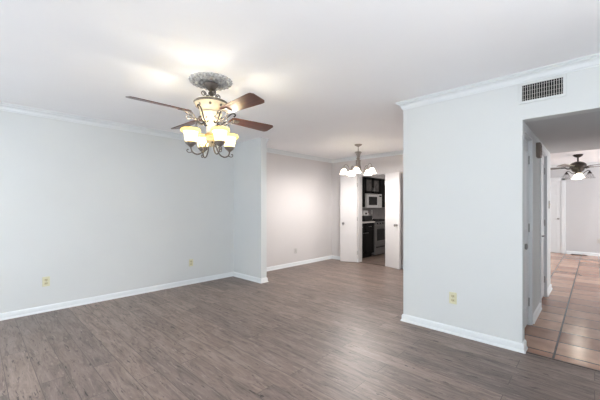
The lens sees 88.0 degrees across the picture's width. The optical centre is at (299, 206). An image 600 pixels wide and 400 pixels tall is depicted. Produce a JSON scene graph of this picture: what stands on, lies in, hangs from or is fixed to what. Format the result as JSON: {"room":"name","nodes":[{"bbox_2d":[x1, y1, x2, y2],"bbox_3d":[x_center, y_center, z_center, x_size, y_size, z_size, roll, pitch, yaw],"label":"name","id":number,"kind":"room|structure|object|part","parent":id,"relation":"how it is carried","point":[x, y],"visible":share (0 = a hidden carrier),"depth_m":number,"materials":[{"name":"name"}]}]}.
{"room":"empty living room","nodes":[
{"label":"empty living room","id":0,"kind":"room"},
{"bbox_2d":[0,111,232,312],"bbox_3d":[-3.038,0.054,3.932,0.120,2.440,5.120,0,0,44],"label":"wall","id":1,"kind":"structure","parent":0,"point":[93,210],"depth_m":4.20,"materials":[{"name":"grey paint"}]},
{"bbox_2d":[42,276,49,286],"bbox_3d":[-3.092,0.908,3.780,0.010,0.116,0.072,0,0,44],"label":"power outlet","id":2,"kind":"object","parent":1,"relation":"attached to","point":[45,280],"visible":1,"depth_m":3.77,"materials":[{"name":"beige plastic"}]},
{"bbox_2d":[0,102,224,146],"bbox_3d":[-2.937,-1.126,3.905,0.064,0.080,5.020,0,0,44],"label":"trim","id":3,"kind":"structure","parent":1,"relation":"attached to","point":[7,107],"depth_m":4.04,"materials":[{"name":"white wood"}]},
{"bbox_2d":[0,255,357,320],"bbox_3d":[-1.717,1.235,4.680,7.842,0.078,0.824,0,0,-45],"label":"baseboard","id":4,"kind":"structure","parent":1,"relation":"attached to","point":[46,308],"depth_m":4.56,"materials":[{"name":"white wood"}]},
{"bbox_2d":[233,137,266,277],"bbox_3d":[-0.944,0.054,5.556,0.920,2.440,0.120,0,0,44],"label":"wall","id":5,"kind":"structure","parent":0,"point":[250,156],"depth_m":5.41,"materials":[{"name":"grey paint"}]},
{"bbox_2d":[267,152,331,266],"bbox_3d":[0.946,0.054,7.954,0.140,2.440,5.960,0,0,44],"label":"wall","id":6,"kind":"structure","parent":0,"point":[299,190],"depth_m":6.80,"materials":[{"name":"paint"}]},
{"bbox_2d":[362,177,364,206],"bbox_3d":[1.315,-0.391,7.958,0.383,0.790,0.815,0,0,44],"label":"upper cabinet","id":7,"kind":"object","parent":6,"relation":"attached to","point":[363,178],"visible":0.19,"depth_m":8.10,"materials":[{"name":"black wood"}]},
{"bbox_2d":[365,177,379,193],"bbox_3d":[1.866,-0.576,8.539,0.383,0.420,0.765,0,0,44],"label":"upper cabinet","id":8,"kind":"object","parent":6,"relation":"attached to","point":[372,185],"visible":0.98,"depth_m":8.41,"materials":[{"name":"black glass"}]},
{"bbox_3d":[1.842,-0.576,8.298,0.020,0.404,0.370,0,0,44],"label":"door","id":9,"kind":"part","parent":8,"relation":"part of","materials":[{"name":"black wood"}]},
{"bbox_3d":[1.844,-0.576,8.296,0.002,0.294,0.260,0,0,44],"label":"glass pane","id":10,"kind":"part","parent":8,"relation":"part of","materials":[{"name":"grey glass"}]},
{"bbox_2d":[362,193,381,207],"bbox_3d":[1.890,-0.166,8.516,0.450,0.380,0.765,0,0,44],"label":"microwave","id":11,"kind":"object","parent":8,"relation":"attached to","point":[371,200],"visible":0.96,"depth_m":8.33,"materials":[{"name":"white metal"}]},
{"bbox_3d":[1.954,-0.166,8.332,0.025,0.372,0.583,0,0,44],"label":"door","id":12,"kind":"part","parent":11,"relation":"part of","materials":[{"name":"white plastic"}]},
{"bbox_3d":[2.105,-0.576,8.575,0.020,0.404,0.370,0,0,44],"label":"door","id":13,"kind":"part","parent":8,"relation":"part of","materials":[{"name":"black wood"}]},
{"bbox_3d":[2.108,-0.576,8.573,0.002,0.294,0.260,0,0,44],"label":"glass pane","id":14,"kind":"part","parent":8,"relation":"part of","materials":[{"name":"grey glass"}]},
{"bbox_2d":[362,207,384,218],"bbox_3d":[1.927,0.184,8.881,0.006,0.356,3.045,0,0,44],"label":"backsplash","id":15,"kind":"structure","parent":6,"relation":"attached to","point":[378,213],"depth_m":9.29,"materials":[{"name":"grey tile"}]},
{"bbox_2d":[364,175,384,179],"bbox_3d":[2.057,-0.984,8.757,0.360,0.365,3.045,0,0,44],"label":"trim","id":16,"kind":"structure","parent":6,"relation":"attached to","point":[377,176],"depth_m":8.67,"materials":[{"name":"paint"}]},
{"bbox_2d":[380,179,384,206],"bbox_3d":[2.439,-0.391,9.143,0.383,0.790,0.880,0,0,44],"label":"upper cabinet","id":17,"kind":"object","parent":6,"relation":"attached to","point":[382,182],"visible":0.13,"depth_m":8.83,"materials":[{"name":"black wood"}]},
{"bbox_2d":[0,0,599,164],"bbox_3d":[2.734,-1.216,3.933,8.450,0.100,13.070,0,0,44],"label":"ceiling","id":18,"kind":"structure","parent":0,"point":[330,76],"depth_m":2.39,"materials":[{"name":"paint"}]},
{"bbox_2d":[188,72,232,90],"bbox_3d":[-0.824,-1.149,2.872,0.393,0.035,0.393,0,0,44],"label":"ceiling medallion","id":19,"kind":"object","parent":18,"relation":"attached to","point":[198,79],"visible":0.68,"depth_m":2.79,"materials":[{"name":"silver metal"}]},
{"bbox_2d":[126,81,272,157],"bbox_3d":[-0.824,-0.803,2.872,1.082,0.670,1.050,0,0,0],"label":"ceiling fan","id":20,"kind":"object","parent":19,"relation":"hanging from","point":[211,108],"visible":1,"depth_m":2.78,"materials":[{"name":"brown metal"}]},
{"bbox_3d":[-1.147,-0.846,2.555,0.495,0.006,0.156,0,13,-44],"label":"fan blade","id":21,"kind":"part","parent":20,"relation":"part of","materials":[{"name":"brown wood"}]},
{"bbox_3d":[-1.152,-0.846,3.184,0.495,0.006,0.156,0,13,44],"label":"fan blade","id":22,"kind":"part","parent":20,"relation":"part of","materials":[{"name":"brown wood"}]},
{"bbox_3d":[-0.969,-0.622,2.752,0.136,0.096,0.136,0,0,44],"label":"lamp shade","id":23,"kind":"part","parent":20,"relation":"part of","materials":[{"name":"white glass"}]},
{"bbox_3d":[-0.921,-0.535,2.792,0.201,0.134,0.013,0,0,-40],"label":"lamp arm","id":24,"kind":"part","parent":20,"relation":"part of","materials":[{"name":"brown metal"}]},
{"bbox_3d":[-0.944,-0.622,3.017,0.136,0.096,0.136,0,0,44],"label":"lamp shade","id":25,"kind":"part","parent":20,"relation":"part of","materials":[{"name":"white glass"}]},
{"bbox_3d":[-0.856,-0.822,2.739,0.013,0.128,0.183,0,0,14],"label":"scroll arm","id":26,"kind":"part","parent":20,"relation":"part of","materials":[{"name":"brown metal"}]},
{"bbox_3d":[-0.904,-0.535,2.969,0.013,0.134,0.201,0,0,-40],"label":"lamp arm","id":27,"kind":"part","parent":20,"relation":"part of","materials":[{"name":"brown metal"}]},
{"bbox_3d":[-0.744,-0.535,2.775,0.013,0.134,0.201,0,0,-40],"label":"lamp arm","id":28,"kind":"part","parent":20,"relation":"part of","materials":[{"name":"brown metal"}]},
{"bbox_3d":[-0.704,-0.622,2.728,0.136,0.096,0.136,0,0,44],"label":"lamp shade","id":29,"kind":"part","parent":20,"relation":"part of","materials":[{"name":"white glass"}]},
{"bbox_3d":[-0.727,-0.535,2.953,0.201,0.134,0.013,0,0,-40],"label":"lamp arm","id":30,"kind":"part","parent":20,"relation":"part of","materials":[{"name":"brown metal"}]},
{"bbox_3d":[-0.692,-0.822,2.911,0.183,0.128,0.013,0,0,-16],"label":"scroll arm","id":31,"kind":"part","parent":20,"relation":"part of","materials":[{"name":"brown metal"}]},
{"bbox_3d":[-0.679,-0.622,2.992,0.136,0.096,0.136,0,0,44],"label":"lamp shade","id":32,"kind":"part","parent":20,"relation":"part of","materials":[{"name":"white glass"}]},
{"bbox_3d":[-0.496,-0.846,2.561,0.495,0.006,0.156,0,-13,44],"label":"fan blade","id":33,"kind":"part","parent":20,"relation":"part of","materials":[{"name":"brown wood"}]},
{"bbox_3d":[-0.501,-0.846,3.189,0.495,0.006,0.156,0,-13,-44],"label":"fan blade","id":34,"kind":"part","parent":20,"relation":"part of","materials":[{"name":"brown wood"}]},
{"bbox_2d":[340,144,375,175],"bbox_3d":[1.105,-0.890,5.791,0.667,0.552,0.670,0,0,44],"label":"chandelier","id":35,"kind":"object","parent":18,"relation":"hanging from","point":[357,169],"visible":1,"depth_m":5.75,"materials":[{"name":"white glass"}]},
{"bbox_3d":[0.819,-0.663,5.791,0.165,0.098,0.165,0,0,44],"label":"lamp shade","id":36,"kind":"part","parent":35,"relation":"part of","materials":[{"name":"white glass"}]},
{"bbox_3d":[1.003,-0.663,6.048,0.165,0.098,0.165,0,0,44],"label":"lamp shade","id":37,"kind":"part","parent":35,"relation":"part of","materials":[{"name":"white glass"}]},
{"bbox_3d":[1.006,-0.663,5.538,0.165,0.098,0.165,0,0,44],"label":"lamp shade","id":38,"kind":"part","parent":35,"relation":"part of","materials":[{"name":"white glass"}]},
{"bbox_3d":[1.305,-0.663,5.637,0.165,0.098,0.165,0,0,44],"label":"lamp shade","id":39,"kind":"part","parent":35,"relation":"part of","materials":[{"name":"white glass"}]},
{"bbox_2d":[550,154,599,179],"bbox_3d":[6.160,-0.898,6.938,1.326,0.536,1.361,0,0,44],"label":"ceiling fan","id":40,"kind":"object","parent":18,"relation":"hanging from","point":[577,167],"visible":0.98,"depth_m":6.82,"materials":[{"name":"brown metal"}]},
{"bbox_3d":[5.767,-0.891,6.716,0.495,0.006,0.156,0,-12,-24],"label":"fan blade","id":41,"kind":"part","parent":40,"relation":"part of","materials":[{"name":"brown wood"}]},
{"bbox_3d":[6.024,-0.683,7.015,0.196,0.106,0.196,0,0,44],"label":"lamp shade","id":42,"kind":"part","parent":40,"relation":"part of","materials":[{"name":"white glass"}]},
{"bbox_3d":[6.066,-0.683,6.747,0.196,0.106,0.196,0,0,44],"label":"lamp shade","id":43,"kind":"part","parent":40,"relation":"part of","materials":[{"name":"white glass"}]},
{"bbox_3d":[6.335,-0.683,6.789,0.196,0.106,0.196,0,0,44],"label":"lamp shade","id":44,"kind":"part","parent":40,"relation":"part of","materials":[{"name":"white glass"}]},
{"bbox_2d":[0,252,599,399],"bbox_3d":[2.734,1.324,3.933,8.450,0.100,13.070,0,0,44],"label":"floor","id":45,"kind":"structure","parent":0,"point":[330,329],"depth_m":2.83,"materials":[{"name":"grey laminate"}]},
{"bbox_2d":[362,223,373,257],"bbox_3d":[1.413,0.838,7.876,0.638,0.872,0.830,0,0,44],"label":"base cabinet","id":46,"kind":"object","parent":45,"relation":"on","point":[367,228],"visible":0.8,"depth_m":7.78,"materials":[{"name":"black wood"}]},
{"bbox_3d":[1.472,0.872,7.538,0.020,0.575,0.398,0,0,44],"label":"door","id":47,"kind":"part","parent":46,"relation":"part of","materials":[{"name":"black wood"}]},
{"bbox_3d":[1.753,0.493,7.834,0.020,0.162,0.398,0,0,44],"label":"drawer","id":48,"kind":"part","parent":46,"relation":"part of","materials":[{"name":"black wood"}]},
{"bbox_3d":[1.753,0.872,7.834,0.020,0.575,0.398,0,0,44],"label":"door","id":49,"kind":"part","parent":46,"relation":"part of","materials":[{"name":"black wood"}]},
{"bbox_3d":[1.403,0.382,7.872,0.630,0.037,0.860,0,0,44],"label":"countertop","id":50,"kind":"structure","parent":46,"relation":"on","visible":0},
{"bbox_2d":[362,215,371,220],"bbox_3d":[1.654,0.287,7.954,0.260,0.141,0.395,0,0,44],"label":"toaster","id":51,"kind":"object","parent":50,"relation":"on","point":[369,217],"visible":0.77,"depth_m":7.81,"materials":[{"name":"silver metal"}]},
{"bbox_2d":[362,211,367,215],"bbox_3d":[1.605,0.154,7.880,0.172,0.125,0.180,0,0,44],"label":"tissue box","id":52,"kind":"object","parent":51,"relation":"on","point":[364,213],"visible":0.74,"depth_m":7.79,"materials":[{"name":"white cardboard"}]},
{"bbox_2d":[372,219,384,254],"bbox_3d":[1.984,0.787,8.444,0.686,0.914,0.760,0,0,44],"label":"range","id":53,"kind":"object","parent":45,"relation":"on","point":[379,225],"visible":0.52,"depth_m":8.12,"materials":[{"name":"silver metal"}]},
{"bbox_2d":[372,219,384,221],"bbox_3d":[1.973,0.354,8.454,0.615,0.048,0.760,0,0,44],"label":"cooktop","id":54,"kind":"object","parent":53,"relation":"in","point":[376,220],"depth_m":8.24,"materials":[{"name":"black glass"}]},
{"bbox_3d":[2.183,0.734,8.256,0.032,0.500,0.750,0,0,44],"label":"oven door","id":55,"kind":"part","parent":53,"relation":"part of","materials":[{"name":"silver metal"}]},
{"bbox_3d":[2.182,1.114,8.256,0.030,0.230,0.750,0,0,44],"label":"drawer","id":56,"kind":"part","parent":53,"relation":"part of","materials":[{"name":"silver metal"}]},
{"bbox_3d":[2.183,0.427,8.256,0.032,0.093,0.750,0,0,44],"label":"control panel","id":57,"kind":"part","parent":53,"relation":"part of","materials":[{"name":"silver metal"}]},
{"bbox_2d":[526,351,599,371],"bbox_3d":[2.407,1.272,2.325,1.210,0.004,0.017,0,0,44],"label":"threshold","id":58,"kind":"structure","parent":45,"relation":"on","point":[526,351],"depth_m":2.55,"materials":[{"name":"brown wood"}]},
{"bbox_2d":[332,155,402,264],"bbox_3d":[2.016,0.054,6.608,3.265,2.440,0.120,0,0,44],"label":"wall","id":59,"kind":"structure","parent":0,"point":[388,164],"depth_m":7.21,"materials":[{"name":"paint"}]},
{"bbox_2d":[340,176,357,261],"bbox_3d":[1.123,0.277,7.154,0.399,1.975,0.103,0,0,18],"label":"door","id":60,"kind":"structure","parent":59,"relation":"in","point":[348,184],"depth_m":7.17,"materials":[{"name":"white paint"}]},
{"bbox_2d":[358,173,385,261],"bbox_3d":[1.644,0.274,6.961,0.700,2.000,0.132,0,0,44],"label":"trim","id":61,"kind":"structure","parent":59,"relation":"attached to","point":[359,176],"depth_m":7.16,"materials":[{"name":"white paint"}]},
{"bbox_2d":[385,172,400,268],"bbox_3d":[1.900,0.277,6.461,0.103,1.975,0.408,0,0,-29],"label":"door","id":62,"kind":"structure","parent":59,"relation":"in","point":[392,180],"depth_m":6.43,"materials":[{"name":"white paint"}]},
{"bbox_2d":[403,66,599,342],"bbox_3d":[2.235,0.054,2.539,2.855,2.440,0.120,0,0,44],"label":"wall","id":63,"kind":"structure","parent":0,"point":[464,157],"depth_m":3.00,"materials":[{"name":"grey paint"}]},
{"bbox_2d":[267,53,599,162],"bbox_3d":[1.987,-1.126,4.577,6.020,0.080,2.864,0,0,44],"label":"trim","id":64,"kind":"structure","parent":63,"relation":"attached to","point":[585,62],"depth_m":2.90,"materials":[{"name":"white wood"}]},
{"bbox_2d":[449,292,456,304],"bbox_3d":[1.534,0.914,3.115,0.072,0.116,0.010,0,0,44],"label":"power outlet","id":65,"kind":"object","parent":63,"relation":"attached to","point":[452,296],"visible":1,"depth_m":3.11,"materials":[{"name":"beige plastic"}]},
{"bbox_2d":[400,265,527,353],"bbox_3d":[2.136,1.235,4.631,1.468,0.078,3.867,0,0,13],"label":"baseboard","id":66,"kind":"structure","parent":63,"relation":"attached to","point":[480,337],"depth_m":3.01,"materials":[{"name":"white wood"}]},
{"bbox_2d":[519,73,566,104],"bbox_3d":[2.046,-0.993,2.626,0.319,0.181,0.014,0,0,44],"label":"air vent","id":67,"kind":"object","parent":63,"relation":"in","point":[556,86],"visible":1,"depth_m":2.62,"materials":[{"name":"white metal"}]},
{"bbox_2d":[525,123,549,312],"bbox_3d":[2.920,0.054,3.874,0.100,2.440,2.760,0,0,44],"label":"wall","id":68,"kind":"structure","parent":0,"point":[536,161],"depth_m":3.74,"materials":[{"name":"grey paint"}]},
{"bbox_2d":[525,127,532,326],"bbox_3d":[2.252,0.249,3.136,0.148,2.050,0.750,0,0,44],"label":"door","id":69,"kind":"structure","parent":68,"relation":"in","point":[528,136],"depth_m":3.35,"materials":[{"name":"grey paint"}]},
{"bbox_3d":[2.258,0.234,3.130,0.009,1.680,0.430,0,0,44],"label":"panel","id":70,"kind":"part","parent":69,"relation":"part of","materials":[{"name":"grey paint"}]},
{"bbox_2d":[533,303,541,323],"bbox_3d":[2.779,1.235,3.636,0.024,0.078,0.700,0,0,44],"label":"baseboard","id":71,"kind":"structure","parent":68,"relation":"attached to","point":[537,311],"depth_m":3.60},
{"bbox_2d":[536,142,541,157],"bbox_3d":[2.834,-0.671,3.679,0.045,0.170,0.150,0,0,44],"label":"door chime","id":72,"kind":"object","parent":68,"relation":"attached to","point":[538,144],"visible":1,"depth_m":3.63,"materials":[{"name":"brown plastic"}]},
{"bbox_2d":[540,147,547,306],"bbox_3d":[3.243,0.249,4.188,0.138,2.050,0.740,0,0,44],"label":"door","id":73,"kind":"structure","parent":68,"relation":"in","point":[544,160],"depth_m":4.35,"materials":[{"name":"grey paint"}]},
{"bbox_3d":[3.253,0.234,4.178,0.009,1.680,0.420,0,0,44],"label":"panel","id":74,"kind":"part","parent":73,"relation":"part of","materials":[{"name":"grey paint"}]},
{"bbox_2d":[548,284,552,295],"bbox_3d":[3.694,1.235,4.673,0.124,0.078,0.584,0,0,44],"label":"baseboard","id":75,"kind":"structure","parent":68,"relation":"attached to","point":[550,288],"depth_m":4.64,"materials":[{"name":"white wood"}]},
{"bbox_2d":[525,111,599,153],"bbox_3d":[3.420,-1.000,3.399,1.440,0.333,2.760,0,0,44],"label":"ceiling","id":76,"kind":"structure","parent":0,"point":[578,132],"depth_m":3.47,"materials":[{"name":"grey paint"}]},
{"bbox_2d":[550,165,599,252],"bbox_3d":[8.396,0.054,7.500,5.150,2.440,0.100,0,0,44],"label":"wall","id":77,"kind":"structure","parent":0,"point":[582,195],"depth_m":8.26,"materials":[{"name":"paint"}]},
{"bbox_2d":[550,177,565,253],"bbox_3d":[6.892,0.229,8.799,0.970,2.090,0.085,0,0,44],"label":"door","id":78,"kind":"structure","parent":77,"relation":"in","point":[557,185],"depth_m":8.59,"materials":[{"name":"white wood"}]},
{"bbox_3d":[6.890,0.254,8.830,0.655,1.720,0.007,0,0,44],"label":"panel","id":79,"kind":"part","parent":78,"relation":"part of","materials":[{"name":"white wood"}]},
{"bbox_2d":[550,162,599,167],"bbox_3d":[8.339,-1.126,7.441,4.950,0.080,0.064,0,0,44],"label":"trim","id":80,"kind":"structure","parent":77,"relation":"attached to","point":[589,163],"depth_m":8.16,"materials":[{"name":"white paint"}]},
{"bbox_2d":[566,251,599,255],"bbox_3d":[8.712,1.235,7.115,3.960,0.078,0.024,0,0,44],"label":"baseboard","id":81,"kind":"structure","parent":77,"relation":"attached to","point":[567,252],"depth_m":8.24,"materials":[{"name":"white wood"}]}
]}

